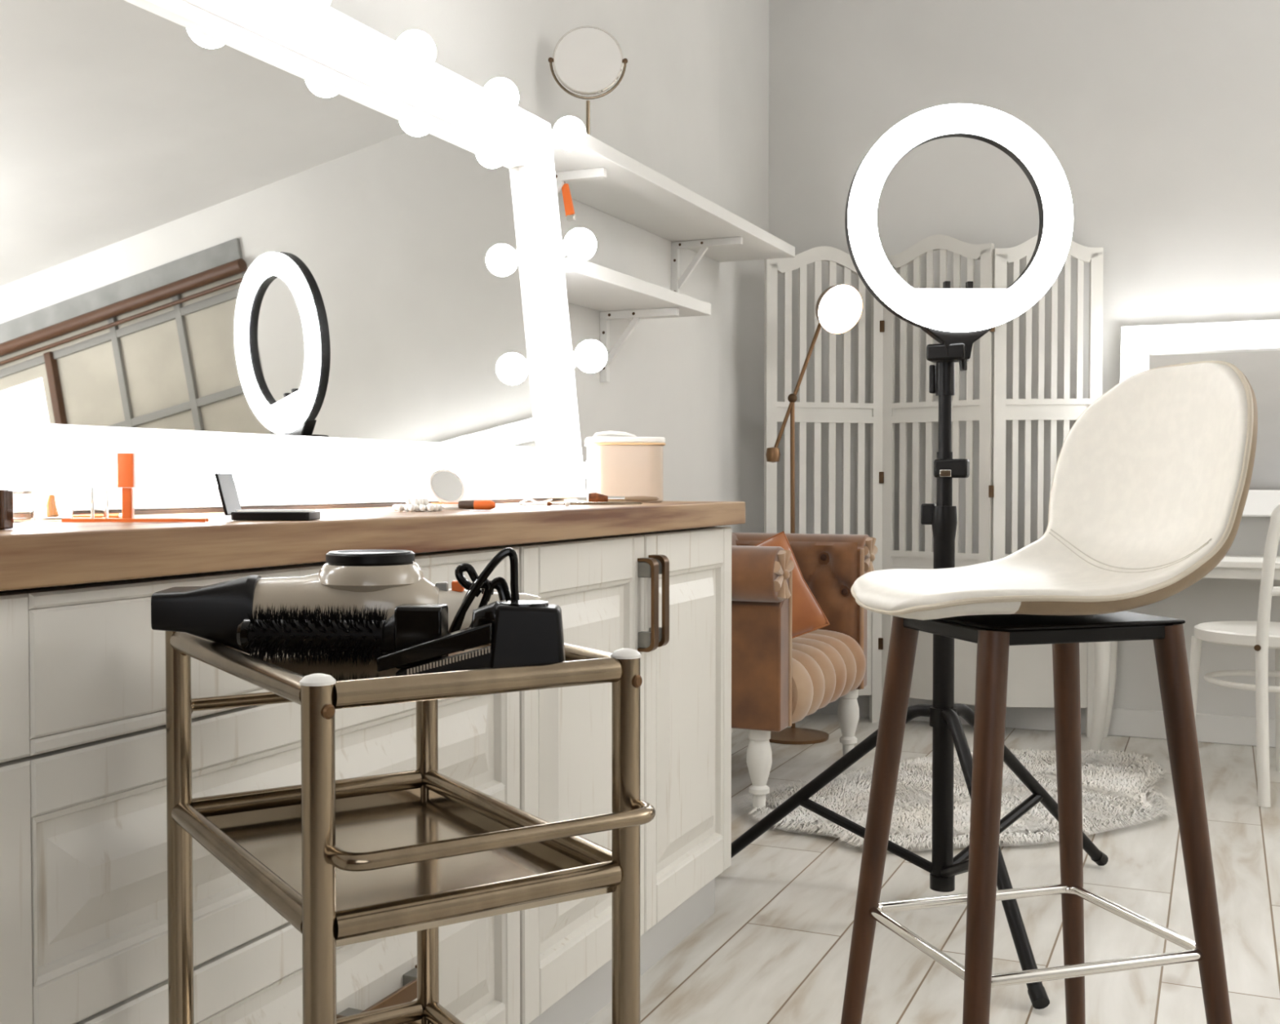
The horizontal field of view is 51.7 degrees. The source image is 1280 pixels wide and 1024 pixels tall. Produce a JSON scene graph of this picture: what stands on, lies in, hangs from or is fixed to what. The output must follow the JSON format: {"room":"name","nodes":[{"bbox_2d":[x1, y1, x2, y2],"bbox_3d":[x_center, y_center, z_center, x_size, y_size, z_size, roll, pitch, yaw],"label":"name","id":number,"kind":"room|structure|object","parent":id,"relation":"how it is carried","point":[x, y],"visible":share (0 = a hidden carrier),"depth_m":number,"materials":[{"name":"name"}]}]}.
{"room":"makeup studio","nodes":[
{"label":"makeup studio","id":0,"kind":"room"},
{"bbox_2d":[329,0,768,533],"bbox_3d":[-0.935,-0.564,2.055,0.140,2.868,7.030,1,2,24],"label":"wall","id":1,"kind":"structure","parent":0,"point":[663,113],"depth_m":4.23,"materials":[{"name":"paint"}]},
{"bbox_2d":[563,257,711,382],"bbox_3d":[-0.089,-0.479,3.482,0.258,0.234,0.880,1,2,24],"label":"wall shelf","id":2,"kind":"object","parent":1,"relation":"attached to","point":[616,295],"visible":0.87,"depth_m":3.54,"materials":[{"name":"white paint"}]},
{"bbox_2d":[552,133,795,293],"bbox_3d":[0.073,-0.772,3.819,0.277,0.235,1.640,1,2,24],"label":"wall shelf","id":3,"kind":"object","parent":1,"relation":"attached to","point":[597,175],"visible":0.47,"depth_m":3.72,"materials":[{"name":"white paint"}]},
{"bbox_2d":[561,182,576,221],"bbox_3d":[-0.178,-0.771,3.274,0.038,0.098,0.012,1,2,24],"label":"tag","id":4,"kind":"object","parent":3,"relation":"hanging from","point":[568,204],"visible":1,"depth_m":3.27,"materials":[{"name":"orange plastic"}]},
{"bbox_2d":[547,26,627,134],"bbox_3d":[-0.133,-1.060,3.367,0.142,0.362,0.153,1,2,45],"label":"round mirror","id":5,"kind":"object","parent":3,"relation":"on","point":[588,60],"visible":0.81,"depth_m":3.36,"materials":[{"name":"metal"}]},
{"bbox_2d":[554,26,621,92],"bbox_3d":[-0.132,-1.151,3.361,0.170,0.169,0.019,0,1,-3],"label":"mirror glass","id":6,"kind":"object","parent":5,"relation":"attached to","point":[587,59],"depth_m":3.36,"materials":[{"name":"white"}]},
{"bbox_2d":[584,712,1279,1023],"bbox_3d":[1.865,0.950,0.856,6.260,0.100,7.230,1,2,24],"label":"floor","id":7,"kind":"structure","parent":0,"point":[775,946],"depth_m":2.73,"materials":[{"name":"beige wood"}]},
{"bbox_2d":[0,546,519,1023],"bbox_3d":[-0.655,0.469,1.659,0.708,0.822,0.914,1,2,24],"label":"base cabinet","id":8,"kind":"object","parent":7,"relation":"on","point":[84,934],"visible":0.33,"depth_m":1.27,"materials":[{"name":"paint"}]},
{"bbox_2d":[164,631,655,1023],"bbox_3d":[-0.218,0.499,1.138,0.273,0.787,0.462,-1,2,-33],"label":"trolley","id":9,"kind":"object","parent":7,"relation":"on","point":[423,850],"visible":0.74,"depth_m":1.03,"materials":[{"name":"gold metal"}]},
{"bbox_2d":[236,602,448,668],"bbox_3d":[-0.239,0.099,1.062,0.166,0.052,0.052,0,1,3],"label":"brush","id":10,"kind":"object","parent":9,"relation":"on","point":[411,624],"visible":0.98,"depth_m":1.05,"materials":[{"name":"black plastic"}]},
{"bbox_2d":[151,549,541,653],"bbox_3d":[-0.250,0.079,1.167,0.334,0.088,0.098,0,1,-9],"label":"hair dryer","id":11,"kind":"object","parent":9,"relation":"on","point":[390,579],"visible":0.71,"depth_m":1.13,"materials":[{"name":"beige"}]},
{"bbox_2d":[325,549,414,565],"bbox_3d":[-0.238,0.040,1.166,0.077,0.010,0.077,0,1,-4],"label":"grille","id":12,"kind":"object","parent":11,"relation":"attached to","point":[351,557],"depth_m":1.14,"materials":[{"name":"black plastic"}]},
{"bbox_2d":[435,582,448,591],"bbox_3d":[-0.177,0.067,1.182,0.011,0.008,0.010,0,1,-4],"label":"switch","id":13,"kind":"object","parent":11,"relation":"attached to","point":[439,586],"depth_m":1.18,"materials":[{"name":"grey plastic"}]},
{"bbox_2d":[451,580,464,591],"bbox_3d":[-0.164,0.067,1.188,0.011,0.010,0.011,0,1,-4],"label":"switch","id":14,"kind":"object","parent":11,"relation":"attached to","point":[455,587],"depth_m":1.18,"materials":[{"name":"orange plastic"}]},
{"bbox_2d":[169,631,621,709],"bbox_3d":[-0.220,0.121,1.132,0.464,0.020,0.425,1,2,24],"label":"tray","id":15,"kind":"object","parent":9,"relation":"on","point":[318,686],"depth_m":0.98,"materials":[{"name":"metal"}]},
{"bbox_2d":[171,769,621,946],"bbox_3d":[-0.220,0.284,1.136,0.464,0.026,0.425,1,2,24],"label":"tray","id":16,"kind":"object","parent":9,"relation":"on","point":[256,834],"depth_m":1.11,"materials":[{"name":"metal"}]},
{"bbox_2d":[336,1000,463,1023],"bbox_3d":[-0.220,0.524,1.142,0.464,0.026,0.425,1,2,24],"label":"tray","id":17,"kind":"object","parent":9,"relation":"on","point":[417,1011],"depth_m":1.34,"materials":[{"name":"metal"}]},
{"bbox_2d":[377,600,565,675],"bbox_3d":[-0.130,0.097,1.031,0.144,0.058,0.043,0,1,-2],"label":"hair straightener","id":18,"kind":"object","parent":9,"relation":"on","point":[517,632],"visible":0.94,"depth_m":1.01,"materials":[{"name":"black plastic"}]},
{"bbox_2d":[448,547,519,651],"bbox_3d":[-0.132,0.077,1.111,0.094,0.094,0.025,0,1,0],"label":"power cord","id":19,"kind":"object","parent":9,"relation":"on","point":[500,584],"visible":0.76,"depth_m":1.10,"materials":[{"name":"black plastic"}]},
{"bbox_2d":[503,526,731,1023],"bbox_3d":[-0.285,0.449,2.498,0.708,0.822,0.912,1,2,24],"label":"base cabinet","id":20,"kind":"object","parent":7,"relation":"on","point":[665,596],"visible":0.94,"depth_m":2.35,"materials":[{"name":"paint"}]},
{"bbox_2d":[731,532,877,817],"bbox_3d":[0.333,0.450,4.022,0.573,0.746,1.012,1,2,24],"label":"armchair","id":21,"kind":"object","parent":7,"relation":"on","point":[779,680],"visible":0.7,"depth_m":3.59,"materials":[{"name":"brown leather"}]},
{"bbox_2d":[754,530,830,638],"bbox_3d":[0.351,0.255,3.905,0.407,0.392,0.148,0,1,-5],"label":"throw pillow","id":22,"kind":"object","parent":21,"relation":"on","point":[807,615],"visible":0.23,"depth_m":3.87,"materials":[{"name":"orange fabric"}]},
{"bbox_2d":[791,629,866,723],"bbox_3d":[0.372,0.477,4.002,0.485,0.193,0.706,1,2,24],"label":"seat cushion","id":23,"kind":"object","parent":21,"relation":"on","point":[828,665],"depth_m":3.88,"materials":[{"name":"beige fabric"}]},
{"bbox_2d":[765,284,862,744],"bbox_3d":[0.577,0.009,4.665,0.255,1.597,0.345,-1,2,-40],"label":"floor lamp","id":24,"kind":"object","parent":7,"relation":"on","point":[838,308],"visible":0.95,"depth_m":4.62,"materials":[{"name":"brown metal"}]},
{"bbox_2d":[764,234,1103,737],"bbox_3d":[1.064,-0.107,4.867,1.198,1.820,0.246,0,1,10],"label":"folding screen","id":25,"kind":"object","parent":7,"relation":"on","point":[1030,667],"visible":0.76,"depth_m":4.86,"materials":[{"name":"paint"}]},
{"bbox_2d":[736,747,1176,851],"bbox_3d":[1.023,0.811,3.811,1.594,0.034,0.929,-1,2,-32],"label":"rug","id":26,"kind":"object","parent":7,"relation":"on","point":[1117,788],"visible":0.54,"depth_m":3.68,"materials":[{"name":"white fur"}]},
{"bbox_2d":[844,103,1073,568],"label":"ring light","id":27,"kind":"object","parent":7,"relation":"on","point":[955,324],"depth_m":2.73,"materials":[{"name":"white plastic"}]},
{"bbox_2d":[935,361,954,395],"bbox_3d":[0.648,-0.298,2.804,0.040,0.100,0.039,1,2,24],"label":"socket","id":28,"kind":"object","parent":27,"relation":"attached to","point":[944,371],"depth_m":2.79,"materials":[{"name":"black plastic"}]},
{"bbox_2d":[848,103,1073,332],"bbox_3d":[0.664,-0.608,2.730,0.469,0.469,0.016,0,1,-2],"label":"diffuser","id":29,"kind":"object","parent":27,"relation":"attached to","point":[944,309],"depth_m":2.72,"materials":[{"name":"white plastic"}]},
{"bbox_2d":[840,360,1257,1023],"bbox_3d":[0.508,0.344,1.672,0.463,1.075,0.387,0,1,-17],"label":"bar stool","id":30,"kind":"object","parent":7,"relation":"on","point":[1150,486],"visible":1,"depth_m":1.65,"materials":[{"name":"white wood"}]},
{"bbox_2d":[1088,554,1279,753],"bbox_3d":[2.121,0.486,4.332,1.205,0.664,0.415,1,2,24],"label":"table","id":31,"kind":"object","parent":7,"relation":"on","point":[1232,566],"visible":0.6,"depth_m":4.40,"materials":[{"name":"white paint"}]},
{"bbox_2d":[1189,503,1279,807],"bbox_3d":[1.901,0.387,3.934,0.410,0.880,0.501,0,1,-11],"label":"bentwood chair","id":32,"kind":"object","parent":7,"relation":"on","point":[1262,634],"visible":0.95,"depth_m":3.74,"materials":[{"name":"white paint"}]},
{"bbox_3d":[-1.033,0.489,0.841,0.677,0.822,0.883,1,2,24],"label":"cabinet","id":33,"kind":"object","parent":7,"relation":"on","visible":0},
{"bbox_2d":[0,526,709,591],"bbox_3d":[-0.682,0.054,1.669,0.643,0.006,2.700,1,2,24],"label":"batten","id":34,"kind":"object","parent":33,"relation":"on","point":[706,526],"visible":0.02,"depth_m":1.45,"materials":[{"name":"brown wood"}]},
{"bbox_2d":[0,500,745,591],"bbox_3d":[-0.649,0.028,1.666,0.704,0.046,2.722,1,2,24],"label":"countertop","id":35,"kind":"structure","parent":34,"relation":"on","point":[34,553],"depth_m":1.43,"materials":[{"name":"brown wood"}]},
{"bbox_2d":[0,488,13,529],"bbox_3d":[-0.587,-0.006,1.197,0.030,0.043,0.022,0,1,4],"label":"bottle","id":36,"kind":"object","parent":35,"relation":"on","point":[6,519],"visible":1,"depth_m":1.19,"materials":[{"name":"brown glass"}]},
{"bbox_2d":[0,470,34,522],"bbox_3d":[-0.711,-0.038,1.392,0.115,0.098,0.064,0,1,4],"label":"acrylic organizer","id":37,"kind":"object","parent":35,"relation":"on","point":[22,493],"visible":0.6,"depth_m":1.40,"materials":[{"name":"white"}]},
{"bbox_2d":[13,493,31,522],"bbox_3d":[-0.713,-0.006,1.395,0.110,0.034,0.060,0,1,4],"label":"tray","id":38,"kind":"object","parent":37,"relation":"on","point":[21,502],"depth_m":1.40,"materials":[{"name":"plastic"}]},
{"bbox_2d":[32,486,73,520],"bbox_3d":[-0.653,-0.009,1.469,0.041,0.037,0.041,1,2,24],"label":"glass jar","id":39,"kind":"object","parent":35,"relation":"on","point":[49,503],"visible":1,"depth_m":1.45,"materials":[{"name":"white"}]},
{"bbox_2d":[73,512,121,518],"bbox_3d":[-0.637,0.004,1.546,0.066,0.006,0.006,0,1,0],"label":"stick","id":40,"kind":"object","parent":35,"relation":"on","point":[117,515],"visible":0.38,"depth_m":1.54,"materials":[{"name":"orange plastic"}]},
{"bbox_2d":[90,487,108,518],"bbox_3d":[-0.605,-0.009,1.478,0.015,0.036,0.015,0,1,0],"label":"vial","id":41,"kind":"object","parent":35,"relation":"on","point":[99,495],"visible":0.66,"depth_m":1.47,"materials":[{"name":"white"}]},
{"bbox_2d":[117,453,137,518],"bbox_3d":[-0.581,-0.029,1.496,0.018,0.075,0.016,0,1,0],"label":"lip gloss","id":42,"kind":"object","parent":35,"relation":"on","point":[127,463],"visible":0.84,"depth_m":1.49,"materials":[{"name":"orange plastic"}]},
{"bbox_2d":[62,518,208,522],"bbox_3d":[-0.538,0.009,1.408,0.150,0.004,0.016,0,1,-4],"label":"tweezers","id":43,"kind":"object","parent":35,"relation":"on","point":[63,519],"visible":1,"depth_m":1.40,"materials":[{"name":"orange metal"}]},
{"bbox_2d":[214,472,319,519],"bbox_3d":[-0.418,-0.018,1.487,0.105,0.052,0.050,0,1,2],"label":"compact powder case","id":44,"kind":"object","parent":35,"relation":"on","point":[225,482],"visible":1,"depth_m":1.47,"materials":[{"name":"black plastic"}]},
{"bbox_2d":[0,0,607,517],"bbox_3d":[-0.521,-0.429,2.082,0.234,0.846,1.898,1,2,24],"label":"mirror","id":45,"kind":"object","parent":35,"relation":"on","point":[286,248],"visible":0.91,"depth_m":2.05,"materials":[{"name":"white paint"}]},
{"bbox_2d":[0,425,64,488],"bbox_3d":[-0.695,-0.062,1.503,0.073,0.073,0.080,-1,2,-32],"label":"bulb","id":46,"kind":"object","parent":45,"relation":"attached to","point":[33,455],"depth_m":1.47,"materials":[{"name":"white glass"}]},
{"bbox_2d":[164,433,243,487],"bbox_3d":[-0.586,-0.069,1.782,0.105,0.073,0.073,1,2,24],"label":"socket","id":47,"kind":"object","parent":45,"relation":"attached to","point":[189,461],"depth_m":1.76,"materials":[{"name":"white"}]},
{"bbox_2d":[263,0,330,20],"bbox_3d":[-0.535,-0.810,2.072,0.105,0.073,0.073,1,2,24],"label":"bulb","id":48,"kind":"object","parent":45,"relation":"attached to","point":[273,10],"depth_m":2.07,"materials":[{"name":"white glass"}]},
{"bbox_2d":[306,440,374,486],"bbox_3d":[-0.464,-0.076,2.058,0.105,0.073,0.073,1,2,24],"label":"socket","id":49,"kind":"object","parent":45,"relation":"attached to","point":[348,463],"depth_m":2.04,"materials":[{"name":"white"}]},
{"bbox_2d":[376,29,435,74],"bbox_3d":[-0.413,-0.817,2.348,0.105,0.073,0.073,1,2,24],"label":"bulb","id":50,"kind":"object","parent":45,"relation":"attached to","point":[414,51],"depth_m":2.33,"materials":[{"name":"white glass"}]},
{"bbox_2d":[414,444,475,483],"bbox_3d":[-0.343,-0.082,2.335,0.105,0.073,0.073,1,2,24],"label":"socket","id":51,"kind":"object","parent":45,"relation":"attached to","point":[457,459],"depth_m":2.31,"materials":[{"name":"white"}]},
{"bbox_2d":[465,77,519,115],"bbox_3d":[-0.291,-0.824,2.624,0.105,0.073,0.073,1,2,24],"label":"bulb","id":52,"kind":"object","parent":45,"relation":"attached to","point":[500,95],"depth_m":2.60,"materials":[{"name":"white glass"}]},
{"bbox_2d":[500,448,554,484],"bbox_3d":[-0.221,-0.089,2.611,0.105,0.073,0.073,1,2,24],"label":"socket","id":53,"kind":"object","parent":45,"relation":"attached to","point":[535,466],"depth_m":2.59,"materials":[{"name":"white"}]},
{"bbox_2d":[537,115,586,150],"bbox_3d":[-0.169,-0.830,2.901,0.105,0.073,0.073,1,2,24],"label":"bulb","id":54,"kind":"object","parent":45,"relation":"attached to","point":[569,132],"depth_m":2.88,"materials":[{"name":"white glass"}]},
{"bbox_2d":[547,227,596,261],"bbox_3d":[-0.146,-0.585,2.896,0.105,0.073,0.073,1,2,24],"label":"bulb","id":55,"kind":"object","parent":45,"relation":"attached to","point":[580,244],"depth_m":2.87,"materials":[{"name":"white glass"}]},
{"bbox_2d":[568,460,586,482],"bbox_3d":[-0.099,-0.096,2.887,0.105,0.073,0.073,1,2,24],"label":"socket","id":56,"kind":"object","parent":45,"relation":"attached to","point":[577,468],"depth_m":2.89,"materials":[{"name":"white plastic"}]},
{"bbox_2d":[558,339,607,373],"bbox_3d":[-0.122,-0.341,2.892,0.105,0.073,0.073,1,2,24],"label":"bulb","id":57,"kind":"object","parent":45,"relation":"attached to","point":[590,356],"depth_m":2.87,"materials":[{"name":"white glass"}]},
{"bbox_2d":[391,497,443,511],"bbox_3d":[-0.320,-0.011,1.889,0.072,0.019,0.059,1,2,24],"label":"pearl necklace","id":58,"kind":"object","parent":35,"relation":"on","point":[412,504],"visible":1,"depth_m":1.88,"materials":[{"name":"white"}]},
{"bbox_2d":[427,468,465,509],"bbox_3d":[-0.298,-0.036,2.054,0.081,0.062,0.084,-1,2,-34],"label":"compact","id":59,"kind":"object","parent":35,"relation":"on","point":[446,486],"visible":0.82,"depth_m":2.08,"materials":[{"name":"white plastic"}]},
{"bbox_2d":[431,471,462,501],"bbox_3d":[-0.304,-0.041,2.079,0.052,0.047,0.023,-1,2,-34],"label":"mirror","id":60,"kind":"object","parent":59,"relation":"on","point":[446,486],"depth_m":2.08,"materials":[{"name":"glass"}]},
{"bbox_2d":[457,499,495,509],"bbox_3d":[-0.244,-0.011,1.978,0.056,0.015,0.015,0,1,9],"label":"lipstick","id":61,"kind":"object","parent":35,"relation":"on","point":[476,504],"visible":1,"depth_m":1.97,"materials":[{"name":"orange plastic"}]},
{"bbox_2d":[517,497,552,505],"bbox_3d":[-0.182,-0.018,2.290,0.062,0.014,0.008,0,1,9],"label":"hair clip","id":62,"kind":"object","parent":35,"relation":"on","point":[543,502],"visible":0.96,"depth_m":2.29,"materials":[{"name":"white plastic"}]},
{"bbox_2d":[546,502,565,506],"bbox_3d":[-0.098,-0.014,2.246,0.120,0.007,0.007,0,1,-1],"label":"makeup brush","id":63,"kind":"object","parent":35,"relation":"on","point":[548,504],"visible":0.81,"depth_m":2.24,"materials":[{"name":"silver metal"}]},
{"bbox_2d":[565,500,642,506],"bbox_3d":[-0.060,-0.014,2.216,0.130,0.010,0.010,0,1,3],"label":"makeup brush","id":64,"kind":"object","parent":35,"relation":"on","point":[567,503],"visible":1,"depth_m":2.21,"materials":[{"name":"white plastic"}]},
{"bbox_2d":[588,492,658,502],"bbox_3d":[-0.028,-0.024,2.346,0.125,0.022,0.022,0,1,0],"label":"makeup brush","id":65,"kind":"object","parent":35,"relation":"on","point":[594,496],"visible":0.97,"depth_m":2.34,"materials":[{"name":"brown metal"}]},
{"bbox_2d":[584,431,665,502],"bbox_3d":[-0.032,-0.093,2.690,0.162,0.144,0.145,0,1,-4],"label":"case","id":66,"kind":"object","parent":35,"relation":"on","point":[632,465],"visible":0.92,"depth_m":2.62,"materials":[{"name":"plastic"}]},
{"bbox_2d":[768,0,1279,724],"bbox_3d":[3.304,-0.613,4.082,6.260,2.868,0.100,1,2,24],"label":"wall","id":67,"kind":"structure","parent":0,"point":[1160,119],"depth_m":4.80,"materials":[{"name":"paint"}]},
{"bbox_2d":[1004,706,1275,747],"bbox_3d":[3.697,0.777,3.879,5.150,0.100,0.014,1,2,24],"label":"baseboard","id":68,"kind":"structure","parent":67,"relation":"attached to","point":[1131,722],"depth_m":4.70,"materials":[{"name":"white paint"}]},
{"bbox_2d":[1120,319,1279,516],"bbox_3d":[2.185,-0.318,4.433,1.085,0.669,0.168,1,2,24],"label":"vanity mirror","id":69,"kind":"object","parent":67,"relation":"attached to","point":[1253,346],"visible":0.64,"depth_m":4.51,"materials":[{"name":"white paint"}]},
{"bbox_2d":[1148,349,1279,489],"bbox_3d":[2.191,-0.310,4.446,0.897,0.483,0.081,1,2,24],"label":"mirror glass","id":70,"kind":"object","parent":69,"relation":"attached to","point":[1261,367],"depth_m":4.48,"materials":[{"name":"white"}]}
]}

